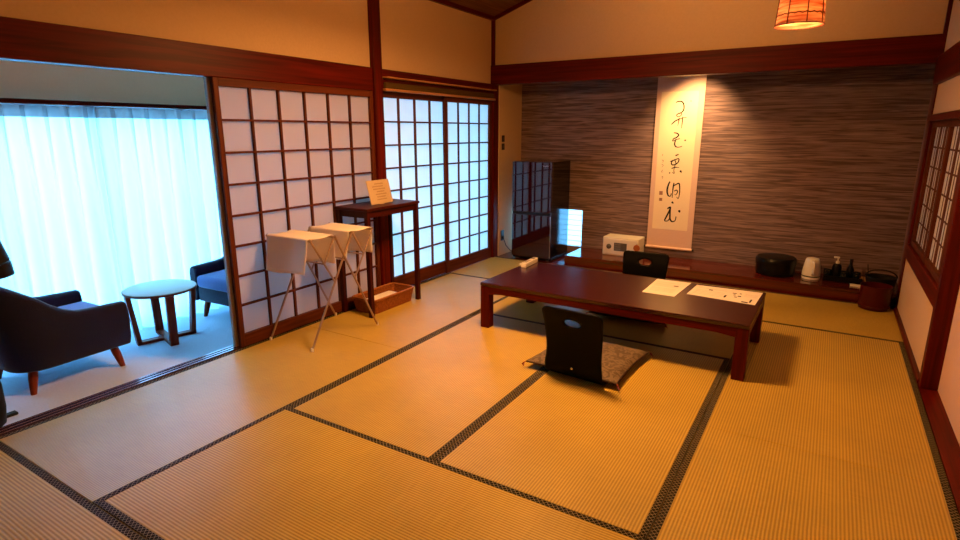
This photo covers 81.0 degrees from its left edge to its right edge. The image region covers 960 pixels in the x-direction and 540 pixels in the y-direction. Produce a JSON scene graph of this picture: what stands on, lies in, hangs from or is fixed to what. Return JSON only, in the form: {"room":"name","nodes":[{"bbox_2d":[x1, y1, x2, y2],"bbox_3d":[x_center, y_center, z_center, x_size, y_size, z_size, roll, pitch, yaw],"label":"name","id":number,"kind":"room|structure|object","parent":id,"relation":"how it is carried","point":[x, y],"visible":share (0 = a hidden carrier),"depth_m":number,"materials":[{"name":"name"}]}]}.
{"room":"japanese inn room","nodes":[
{"label":"japanese inn room","id":0,"kind":"room"},
{"bbox_2d":[5,60,194,76],"bbox_3d":[-2.199,-1.154,2.618,0.015,0.343,4.880,8,16,31],"label":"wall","id":1,"kind":"structure","parent":0,"point":[5,60],"depth_m":2.92,"materials":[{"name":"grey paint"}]},
{"bbox_2d":[0,60,205,105],"bbox_3d":[-3.334,-1.292,3.302,0.080,0.520,4.880,8,16,31],"label":"wall","id":2,"kind":"structure","parent":0,"point":[22,80],"depth_m":4.09,"materials":[{"name":"grey paint"}]},
{"bbox_2d":[0,98,206,109],"bbox_3d":[-2.789,-1.185,4.011,0.125,0.030,3.020,8,16,31],"label":"rail","id":3,"kind":"object","parent":2,"relation":"attached to","point":[2,100],"visible":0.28,"depth_m":4.00,"materials":[{"name":"brown wood"}]},
{"bbox_2d":[0,104,123,304],"bbox_3d":[-3.164,-0.200,3.658,0.111,1.700,1.502,8,16,31],"label":"sheer curtain","id":4,"kind":"object","parent":3,"relation":"hanging from","point":[57,236],"visible":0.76,"depth_m":3.92,"materials":[{"name":"white fabric"}]},
{"bbox_2d":[93,107,223,330],"bbox_3d":[-2.375,-0.487,4.821,0.111,1.700,1.468,8,16,31],"label":"sheer curtain","id":5,"kind":"object","parent":3,"relation":"hanging from","point":[157,164],"visible":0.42,"depth_m":4.50,"materials":[{"name":"white fabric"}]},
{"bbox_2d":[0,103,206,110],"bbox_3d":[-2.860,-0.376,4.310,0.030,1.740,2.770,8,16,31],"label":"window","id":6,"kind":"structure","parent":2,"relation":"in","point":[0,103],"depth_m":4.05,"materials":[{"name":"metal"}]},
{"bbox_2d":[0,305,232,426],"bbox_3d":[-2.761,0.763,3.446,1.280,0.060,4.880,8,16,31],"label":"floor","id":7,"kind":"structure","parent":0,"point":[66,383],"depth_m":3.77,"materials":[{"name":"carpet"}]},
{"bbox_2d":[0,381,6,426],"bbox_3d":[-2.617,0.631,2.848,0.228,0.446,0.290,8,16,31],"label":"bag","id":8,"kind":"object","parent":7,"relation":"on","point":[3,409],"visible":0.97,"depth_m":2.92,"materials":[{"name":"black"}]},
{"bbox_2d":[7,410,17,417],"bbox_3d":[-2.694,0.205,2.830,0.303,1.317,0.303,-3,14,-13],"label":"coat stand","id":9,"kind":"object","parent":7,"relation":"on","point":[12,413],"visible":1,"depth_m":3.12,"materials":[{"name":"black"}]},
{"bbox_2d":[0,241,14,278],"bbox_3d":[-2.673,-0.194,2.766,0.193,0.568,0.530,8,16,31],"label":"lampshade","id":10,"kind":"object","parent":9,"relation":"hanging from","point":[6,268],"visible":1,"depth_m":2.96,"materials":[{"name":"black fabric"}]},
{"bbox_2d":[0,287,130,394],"bbox_3d":[-2.780,0.327,3.580,0.650,0.722,0.727,7,16,28],"label":"armchair","id":11,"kind":"object","parent":7,"relation":"on","point":[39,333],"visible":1,"depth_m":3.37,"materials":[{"name":"blue fabric"}]},
{"bbox_2d":[59,301,98,309],"bbox_3d":[-2.745,0.347,3.649,0.476,0.106,0.583,7,16,28],"label":"seat cushion","id":12,"kind":"object","parent":11,"relation":"on","point":[71,305],"depth_m":3.86,"materials":[{"name":"blue fabric"}]},
{"bbox_2d":[121,279,196,345],"bbox_3d":[-2.390,0.327,4.246,0.494,0.408,0.494,-13,19,-42],"label":"side table","id":13,"kind":"object","parent":7,"relation":"on","point":[167,289],"visible":1,"depth_m":4.16,"materials":[{"name":"brown wood"}]},
{"bbox_2d":[189,257,228,316],"bbox_3d":[-1.981,0.012,4.859,0.650,0.722,0.727,7,16,28],"label":"armchair","id":14,"kind":"object","parent":7,"relation":"on","point":[210,277],"visible":0.27,"depth_m":4.67,"materials":[{"name":"blue fabric"}]},
{"bbox_2d":[197,269,226,291],"bbox_3d":[-2.015,0.062,4.806,0.476,0.106,0.583,7,16,28],"label":"seat cushion","id":15,"kind":"object","parent":14,"relation":"on","point":[208,280],"depth_m":4.62,"materials":[{"name":"blue fabric"}]},
{"bbox_2d":[0,260,482,435],"bbox_3d":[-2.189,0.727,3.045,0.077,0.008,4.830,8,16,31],"label":"trim","id":16,"kind":"structure","parent":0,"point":[220,352],"depth_m":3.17,"materials":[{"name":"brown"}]},
{"bbox_2d":[0,0,490,83],"bbox_3d":[-1.650,-1.681,3.337,0.058,0.735,6.860,8,16,31],"label":"wall","id":17,"kind":"structure","parent":0,"point":[425,37],"depth_m":3.98,"materials":[{"name":"beige paint"}]},
{"bbox_2d":[0,16,372,90],"bbox_3d":[-2.178,-1.065,2.596,0.105,0.180,4.830,8,16,31],"label":"trim","id":18,"kind":"structure","parent":17,"relation":"attached to","point":[22,40],"depth_m":3.12,"materials":[{"name":"brown wood"}]},
{"bbox_2d":[203,77,238,346],"bbox_3d":[-1.299,-0.472,4.231,0.030,1.753,1.446,8,16,31],"label":"door","id":19,"kind":"structure","parent":17,"relation":"in","point":[207,87],"depth_m":3.62,"materials":[{"name":"beige wood"}]},
{"bbox_2d":[210,77,380,346],"bbox_3d":[-1.263,-0.470,4.220,0.030,1.753,1.428,8,16,31],"label":"door","id":20,"kind":"structure","parent":17,"relation":"in","point":[289,154],"depth_m":4.02,"materials":[{"name":"white paper"}]},
{"bbox_2d":[367,0,390,285],"bbox_3d":[-0.881,-1.046,4.760,0.127,2.629,0.100,8,16,31],"label":"trim","id":21,"kind":"structure","parent":17,"relation":"attached to","point":[373,6],"depth_m":4.66,"materials":[{"name":"brown wood"}]},
{"bbox_2d":[383,91,444,284],"bbox_3d":[-0.600,-0.746,5.321,0.030,1.770,1.000,8,16,31],"label":"door","id":22,"kind":"structure","parent":17,"relation":"in","point":[413,123],"depth_m":5.31,"materials":[{"name":"white paper"}]},
{"bbox_2d":[382,69,491,95],"bbox_3d":[-0.384,-1.767,5.428,0.105,0.172,1.820,8,16,31],"label":"trim","id":23,"kind":"structure","parent":17,"relation":"attached to","point":[391,73],"depth_m":5.24,"materials":[{"name":"brown wood"}]},
{"bbox_2d":[382,76,496,100],"bbox_3d":[-0.313,-1.725,5.393,0.062,0.113,1.810,8,16,31],"label":"rolled blind","id":24,"kind":"object","parent":17,"relation":"attached to","point":[391,87],"visible":1,"depth_m":5.21,"materials":[{"name":"brown wood"}]},
{"bbox_2d":[429,0,493,20],"bbox_3d":[-1.636,-2.001,3.207,0.055,0.050,6.790,8,16,31],"label":"trim","id":25,"kind":"structure","parent":17,"relation":"attached to","point":[443,2],"depth_m":5.51,"materials":[{"name":"brown wood"}]},
{"bbox_2d":[442,96,491,272],"bbox_3d":[-0.116,-0.918,6.020,0.026,1.770,0.905,8,16,31],"label":"door","id":26,"kind":"structure","parent":17,"relation":"in","point":[467,123],"depth_m":5.99,"materials":[{"name":"white paper"}]},
{"bbox_2d":[491,20,495,65],"bbox_3d":[0.144,-2.376,6.095,0.055,0.705,0.055,8,16,31],"label":"trim","id":27,"kind":"structure","parent":17,"relation":"attached to","point":[493,22],"depth_m":6.05,"materials":[{"name":"brown wood"}]},
{"bbox_2d":[447,0,522,15],"bbox_3d":[0.058,-2.115,2.142,4.125,0.816,6.850,8,16,31],"label":"ceiling","id":28,"kind":"structure","parent":0,"point":[491,7],"depth_m":5.66,"materials":[{"name":"brown wood"}]},
{"bbox_2d":[773,0,825,29],"bbox_3d":[1.790,-1.809,3.049,0.256,0.907,0.256,8,16,31],"label":"pendant lamp","id":29,"kind":"object","parent":28,"relation":"hanging from","point":[791,14],"visible":1,"depth_m":3.06,"materials":[{"name":"orange paper"}]},
{"bbox_2d":[498,84,521,255],"bbox_3d":[0.324,-1.345,6.643,0.080,2.300,0.540,8,16,31],"label":"wall","id":30,"kind":"structure","parent":0,"point":[510,96],"depth_m":6.59,"materials":[{"name":"beige paint"}]},
{"bbox_2d":[491,85,498,256],"bbox_3d":[0.127,-1.101,6.435,0.127,1.934,0.110,8,16,31],"label":"trim","id":31,"kind":"structure","parent":30,"relation":"attached to","point":[495,104],"depth_m":6.39,"materials":[{"name":"brown wood"}]},
{"bbox_2d":[502,135,504,149],"bbox_3d":[0.266,-1.456,6.429,0.011,0.162,0.060,8,16,31],"label":"light switch","id":32,"kind":"object","parent":30,"relation":"attached to","point":[503,136],"visible":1,"depth_m":6.43,"materials":[{"name":"black plastic"}]},
{"bbox_2d":[567,210,581,244],"bbox_3d":[-6.910,-0.046,7.760,12.940,0.100,30.000,8,16,31],"label":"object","id":33,"kind":"structure","parent":0,"point":[573,222],"depth_m":10.69,"materials":[{"name":"white"}]},
{"bbox_2d":[497,251,893,307],"bbox_3d":[2.030,0.096,5.930,4.030,0.160,0.640,8,16,31],"label":"floor","id":34,"kind":"structure","parent":0,"point":[560,260],"depth_m":5.64,"materials":[{"name":"brown wood"}]},
{"bbox_2d":[503,159,569,261],"bbox_3d":[0.635,-0.712,6.561,0.648,1.110,0.522,8,16,30],"label":"television","id":35,"kind":"object","parent":34,"relation":"on","point":[540,189],"visible":1,"depth_m":6.31,"materials":[{"name":"black"}]},
{"bbox_2d":[495,0,948,64],"bbox_3d":[1.826,-2.555,5.025,3.955,1.182,0.070,8,16,31],"label":"wall","id":36,"kind":"structure","parent":0,"point":[537,30],"depth_m":5.10,"materials":[{"name":"beige paint"}]},
{"bbox_2d":[494,0,531,19],"bbox_3d":[1.795,-2.771,4.940,3.875,0.722,0.035,8,16,31],"label":"trim","id":37,"kind":"structure","parent":36,"relation":"attached to","point":[523,2],"depth_m":5.86,"materials":[{"name":"brown wood"}]},
{"bbox_2d":[491,33,947,84],"bbox_3d":[1.816,-1.895,5.188,3.935,0.200,0.130,8,16,31],"label":"trim","id":38,"kind":"structure","parent":36,"relation":"attached to","point":[918,49],"depth_m":4.87,"materials":[{"name":"brown wood"}]},
{"bbox_2d":[521,64,935,276],"bbox_3d":[2.172,-1.159,5.881,3.930,2.300,0.060,8,16,31],"label":"wall","id":39,"kind":"structure","parent":0,"point":[821,164],"depth_m":5.48,"materials":[{"name":"paper"}]},
{"bbox_2d":[568,214,581,240],"bbox_3d":[0.873,-0.542,6.863,0.810,0.435,0.012,8,16,31],"label":"window","id":40,"kind":"structure","parent":39,"relation":"in","point":[568,214],"depth_m":6.71,"materials":[{"name":"paper"}]},
{"bbox_2d":[644,75,706,251],"bbox_3d":[2.050,-1.161,5.896,0.524,1.924,0.028,8,16,31],"label":"scroll","id":41,"kind":"object","parent":39,"relation":"attached to","point":[680,100],"visible":0.98,"depth_m":5.90,"materials":[{"name":"paper"}]},
{"bbox_2d":[564,247,897,305],"bbox_3d":[2.369,0.020,5.693,3.040,0.100,0.525,8,16,31],"label":"shelf","id":42,"kind":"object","parent":39,"relation":"attached to","point":[680,268],"depth_m":5.45,"materials":[{"name":"brown wood"}]},
{"bbox_2d":[602,233,644,255],"bbox_3d":[1.591,-0.272,6.255,0.400,0.200,0.263,8,16,31],"label":"safe","id":43,"kind":"object","parent":42,"relation":"on","point":[613,244],"visible":0.94,"depth_m":6.18,"materials":[{"name":"beige paint"}]},
{"bbox_2d":[633,245,639,250],"bbox_3d":[1.690,-0.241,6.063,0.072,0.083,0.018,8,16,31],"label":"tag","id":44,"kind":"object","parent":43,"relation":"hanging from","point":[636,247],"visible":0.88,"depth_m":6.05,"materials":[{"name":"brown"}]},
{"bbox_2d":[755,253,796,276],"bbox_3d":[2.841,-0.053,5.404,0.356,0.178,0.356,8,16,31],"label":"box","id":45,"kind":"object","parent":42,"relation":"on","point":[767,264],"visible":1,"depth_m":5.28,"materials":[{"name":"black"}]},
{"bbox_2d":[801,257,820,279],"bbox_3d":[3.083,-0.018,5.234,0.180,0.192,0.156,-9,16,-32],"label":"electric kettle","id":46,"kind":"object","parent":42,"relation":"on","point":[811,270],"visible":1,"depth_m":5.19,"materials":[{"name":"beige plastic"}]},
{"bbox_2d":[822,274,861,284],"bbox_3d":[3.330,0.070,5.173,0.300,0.050,0.200,8,16,31],"label":"serving tray","id":47,"kind":"object","parent":42,"relation":"on","point":[825,277],"visible":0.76,"depth_m":5.09,"materials":[{"name":"black paint"}]},
{"bbox_2d":[823,268,831,275],"bbox_3d":[3.215,0.033,5.206,0.066,0.085,0.066,8,16,31],"label":"tea cup","id":48,"kind":"object","parent":47,"relation":"on","point":[826,271],"visible":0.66,"depth_m":5.18,"materials":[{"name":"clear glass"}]},
{"bbox_2d":[831,256,841,276],"bbox_3d":[3.288,-0.022,5.177,0.076,0.205,0.076,8,16,31],"label":"pump bottle","id":49,"kind":"object","parent":47,"relation":"on","point":[837,267],"visible":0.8,"depth_m":5.15,"materials":[{"name":"black paint"}]},
{"bbox_2d":[846,259,853,277],"bbox_3d":[3.388,-0.006,5.142,0.060,0.192,0.060,8,16,31],"label":"bottle","id":50,"kind":"object","parent":47,"relation":"on","point":[850,269],"visible":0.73,"depth_m":5.12,"materials":[{"name":"black glass"}]},
{"bbox_2d":[852,272,860,278],"bbox_3d":[3.403,0.063,5.082,0.066,0.085,0.066,8,16,31],"label":"tea cup","id":51,"kind":"object","parent":47,"relation":"on","point":[857,275],"visible":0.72,"depth_m":5.06,"materials":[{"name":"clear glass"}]},
{"bbox_2d":[865,264,897,288],"bbox_3d":[3.460,0.071,4.849,0.238,0.201,0.232,8,16,31],"label":"basket","id":52,"kind":"object","parent":42,"relation":"on","point":[870,277],"visible":0.75,"depth_m":4.84,"materials":[{"name":"black"}]},
{"bbox_2d":[865,273,897,288],"bbox_3d":[3.460,0.111,4.859,0.232,0.118,0.232,8,16,31],"label":"bowl","id":53,"kind":"object","parent":52,"relation":"on","point":[870,277],"depth_m":4.84,"materials":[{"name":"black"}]},
{"bbox_2d":[897,0,959,370],"bbox_3d":[1.897,-0.317,1.754,0.150,2.635,7.400,8,16,31],"label":"wall","id":54,"kind":"structure","parent":0,"point":[915,309],"depth_m":3.87,"materials":[{"name":"beige paint"}]},
{"bbox_2d":[893,307,919,382],"bbox_3d":[2.999,0.486,3.953,0.040,0.025,1.635,8,16,31],"label":"baseboard","id":55,"kind":"structure","parent":54,"relation":"attached to","point":[916,372],"depth_m":3.80,"materials":[{"name":"brown wood"}]},
{"bbox_2d":[894,85,937,306],"bbox_3d":[3.514,-0.620,4.415,0.138,1.950,0.120,8,16,31],"label":"trim","id":56,"kind":"structure","parent":54,"relation":"attached to","point":[930,123],"depth_m":4.41,"materials":[{"name":"brown wood"}]},
{"bbox_2d":[905,244,937,306],"bbox_3d":[3.053,0.015,3.802,0.142,0.110,1.635,8,16,31],"label":"trim","id":57,"kind":"structure","parent":54,"relation":"on","point":[927,282],"depth_m":3.69,"materials":[{"name":"brown wood"}]},
{"bbox_2d":[895,317,959,516],"bbox_3d":[1.719,1.105,1.824,0.170,0.160,6.750,8,16,31],"label":"trim","id":58,"kind":"structure","parent":54,"relation":"attached to","point":[946,441],"depth_m":2.70,"materials":[{"name":"brown wood"}]},
{"bbox_2d":[911,119,959,283],"bbox_3d":[3.023,-0.501,3.694,0.030,0.945,1.635,8,16,31],"label":"window","id":59,"kind":"structure","parent":54,"relation":"in","point":[941,174],"depth_m":3.72,"materials":[{"name":"white paper"}]},
{"bbox_2d":[918,176,959,390],"bbox_3d":[2.595,-0.196,3.010,0.128,1.800,0.070,8,16,31],"label":"trim","id":60,"kind":"structure","parent":54,"relation":"attached to","point":[948,286],"depth_m":3.10,"materials":[{"name":"brown wood"}]},
{"bbox_2d":[927,110,959,120],"bbox_3d":[3.044,-0.979,3.563,0.160,0.045,1.635,8,16,31],"label":"trim","id":61,"kind":"structure","parent":54,"relation":"attached to","point":[955,114],"depth_m":3.60,"materials":[{"name":"brown wood"}]},
{"bbox_2d":[932,41,959,84],"bbox_3d":[1.718,-0.797,1.386,0.160,0.205,6.800,8,16,31],"label":"trim","id":62,"kind":"structure","parent":54,"relation":"attached to","point":[948,63],"depth_m":3.73,"materials":[{"name":"brown wood"}]},
{"bbox_2d":[943,0,953,33],"bbox_3d":[3.452,-1.912,4.111,0.055,0.665,0.060,8,16,31],"label":"trim","id":63,"kind":"structure","parent":54,"relation":"attached to","point":[950,3],"depth_m":4.11,"materials":[{"name":"brown wood"}]},
{"bbox_2d":[938,287,959,445],"bbox_3d":[1.286,0.342,0.882,0.030,1.766,5.050,8,16,31],"label":"door","id":64,"kind":"structure","parent":54,"relation":"in","point":[949,384],"depth_m":2.94,"materials":[{"name":"paper"}]},
{"bbox_3d":[0.087,0.873,2.842,4.005,0.129,6.820,8,16,31],"label":"floor","id":65,"kind":"structure","parent":0,"visible":0},
{"bbox_2d":[0,442,146,539],"bbox_3d":[-1.770,1.040,1.832,1.908,0.030,0.953,8,16,31],"label":"mat","id":66,"kind":"object","parent":65,"relation":"on","point":[34,505],"visible":1,"depth_m":2.19,"materials":[{"name":"wicker"}]},
{"bbox_2d":[0,325,401,505],"bbox_3d":[-1.427,0.689,3.260,0.953,0.030,1.908,8,16,31],"label":"mat","id":67,"kind":"object","parent":65,"relation":"on","point":[102,449],"visible":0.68,"depth_m":2.96,"materials":[{"name":"wicker"}]},
{"bbox_2d":[97,407,646,539],"bbox_3d":[-0.457,0.964,2.136,1.908,0.030,0.953,8,16,31],"label":"mat","id":68,"kind":"object","parent":65,"relation":"on","point":[293,474],"visible":0.91,"depth_m":2.25,"materials":[{"name":"wicker"}]},
{"bbox_2d":[307,273,508,349],"bbox_3d":[-0.426,0.299,4.840,0.953,0.030,1.908,8,16,31],"label":"mat","id":69,"kind":"object","parent":65,"relation":"on","point":[447,299],"visible":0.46,"depth_m":4.51,"materials":[{"name":"wicker"}]},
{"bbox_2d":[266,222,378,351],"bbox_3d":[-1.137,0.090,4.048,0.462,0.756,0.654,8,16,31],"label":"towel rack","id":70,"kind":"object","parent":69,"relation":"on","point":[343,257],"visible":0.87,"depth_m":3.96,"materials":[{"name":"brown wood"}]},
{"bbox_2d":[266,230,335,275],"bbox_3d":[-1.232,-0.121,3.843,0.393,0.247,0.293,8,16,31],"label":"towel","id":71,"kind":"object","parent":70,"relation":"hanging from","point":[289,251],"visible":0.99,"depth_m":3.78,"materials":[{"name":"fabric"}]},
{"bbox_2d":[309,222,372,260],"bbox_3d":[-1.035,-0.210,4.151,0.393,0.222,0.292,8,16,31],"label":"towel","id":72,"kind":"object","parent":70,"relation":"hanging from","point":[341,231],"visible":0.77,"depth_m":4.13,"materials":[{"name":"fabric"}]},
{"bbox_2d":[334,199,420,317],"bbox_3d":[-0.827,-0.122,4.681,0.346,0.865,0.650,8,16,31],"label":"stand","id":73,"kind":"object","parent":69,"relation":"on","point":[365,210],"visible":0.82,"depth_m":4.53,"materials":[{"name":"brown wood"}]},
{"bbox_2d":[366,179,392,204],"bbox_3d":[-0.810,-0.631,4.543,0.053,0.190,0.284,7,16,27],"label":"sign card","id":74,"kind":"object","parent":73,"relation":"on","point":[379,191],"visible":1,"depth_m":4.53,"materials":[{"name":"beige paper"}]},
{"bbox_2d":[352,282,413,313],"bbox_3d":[-0.812,0.237,4.766,0.270,0.127,0.538,8,16,31],"label":"wicker basket","id":75,"kind":"object","parent":69,"relation":"on","point":[403,294],"visible":0.88,"depth_m":4.71,"materials":[{"name":"wicker"}]},
{"bbox_2d":[366,291,395,299],"bbox_3d":[-0.809,0.255,4.720,0.160,0.085,0.320,8,16,31],"label":"folded cloth","id":76,"kind":"object","parent":75,"relation":"in","point":[381,295],"visible":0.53,"depth_m":4.74,"materials":[{"name":"beige fabric"}]},
{"bbox_2d":[291,312,546,459],"bbox_3d":[-0.113,0.612,3.564,0.953,0.030,1.908,8,16,31],"label":"mat","id":77,"kind":"object","parent":65,"relation":"on","point":[424,397],"visible":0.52,"depth_m":3.24,"materials":[{"name":"wicker"}]},
{"bbox_2d":[449,256,621,278],"bbox_3d":[0.731,0.066,5.781,1.908,0.030,0.953,8,16,31],"label":"mat","id":78,"kind":"object","parent":65,"relation":"on","point":[488,268],"visible":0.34,"depth_m":6.11,"materials":[{"name":"wicker"}]},
{"bbox_2d":[435,336,728,539],"bbox_3d":[0.700,0.731,3.078,0.953,0.030,1.908,8,16,31],"label":"mat","id":79,"kind":"object","parent":65,"relation":"on","point":[605,453],"visible":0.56,"depth_m":2.70,"materials":[{"name":"wicker"}]},
{"bbox_2d":[542,305,607,384],"bbox_3d":[0.649,0.402,3.402,0.380,0.443,0.461,10,17,35],"label":"chair","id":80,"kind":"object","parent":79,"relation":"on","point":[576,352],"visible":0.89,"depth_m":3.24,"materials":[{"name":"black wood"}]},
{"bbox_2d":[522,342,652,390],"bbox_3d":[0.690,0.551,3.572,0.648,0.072,0.624,9,17,33],"label":"floor cushion","id":81,"kind":"object","parent":79,"relation":"on","point":[617,360],"visible":0.44,"depth_m":3.47,"materials":[{"name":"brown fabric"}]},
{"bbox_2d":[479,297,734,360],"bbox_3d":[1.044,0.380,4.505,1.908,0.030,0.953,8,16,31],"label":"mat","id":82,"kind":"object","parent":65,"relation":"on","point":[679,338],"visible":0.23,"depth_m":4.14,"materials":[{"name":"wicker"}]},
{"bbox_2d":[480,262,765,380],"bbox_3d":[0.990,0.292,4.068,1.828,0.350,0.810,8,16,31],"label":"table","id":83,"kind":"object","parent":82,"relation":"on","point":[613,293],"visible":0.88,"depth_m":3.81,"materials":[{"name":"brown wood"}]},
{"bbox_2d":[519,257,537,267],"bbox_3d":[0.393,-0.068,4.712,0.099,0.042,0.250,7,16,28],"label":"remote control","id":84,"kind":"object","parent":83,"relation":"on","point":[533,260],"visible":1,"depth_m":4.67,"materials":[{"name":"beige plastic"}]},
{"bbox_2d":[642,279,690,296],"bbox_3d":[1.335,0.124,4.012,0.245,0.002,0.423,8,16,31],"label":"notice sheet","id":85,"kind":"object","parent":83,"relation":"on","point":[659,286],"visible":1,"depth_m":4.01,"materials":[{"name":"beige paper"}]},
{"bbox_2d":[687,285,762,304],"bbox_3d":[1.672,0.165,3.845,0.443,0.002,0.337,8,16,31],"label":"map sheet","id":86,"kind":"object","parent":83,"relation":"on","point":[740,296],"visible":1,"depth_m":3.83,"materials":[{"name":"beige paper"}]},
{"bbox_2d":[622,250,669,278],"bbox_3d":[1.287,0.111,4.580,0.380,0.443,0.461,8,16,29],"label":"chair","id":87,"kind":"object","parent":82,"relation":"on","point":[658,267],"visible":0.22,"depth_m":4.71,"materials":[{"name":"black wood"}]},
{"bbox_2d":[586,311,667,328],"bbox_3d":[1.258,0.307,4.561,0.648,0.072,0.624,8,16,29],"label":"floor cushion","id":88,"kind":"object","parent":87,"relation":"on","point":[595,312],"visible":0.19,"depth_m":4.35,"materials":[{"name":"brown fabric"}]},
{"bbox_2d":[666,278,903,342],"bbox_3d":[2.372,0.306,4.801,1.941,0.030,0.953,8,16,31],"label":"mat","id":89,"kind":"object","parent":65,"relation":"on","point":[841,317],"visible":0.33,"depth_m":4.48,"materials":[{"name":"wicker"}]},
{"bbox_2d":[857,282,893,311],"bbox_3d":[3.270,0.222,4.656,0.232,0.200,0.232,8,16,31],"label":"bucket","id":90,"kind":"object","parent":89,"relation":"on","point":[873,296],"visible":1,"depth_m":4.59,"materials":[{"name":"red paint"}]},
{"bbox_2d":[647,424,959,539],"bbox_3d":[1.028,1.046,1.794,0.986,0.030,1.908,8,16,31],"label":"mat","id":91,"kind":"object","parent":65,"relation":"on","point":[727,485],"visible":1,"depth_m":2.25,"materials":[{"name":"wicker"}]},
{"bbox_2d":[700,322,949,486],"bbox_3d":[2.028,0.657,3.373,0.986,0.030,1.908,8,16,31],"label":"mat","id":92,"kind":"object","parent":65,"relation":"on","point":[849,398],"visible":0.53,"depth_m":3.05,"materials":[{"name":"wicker"}]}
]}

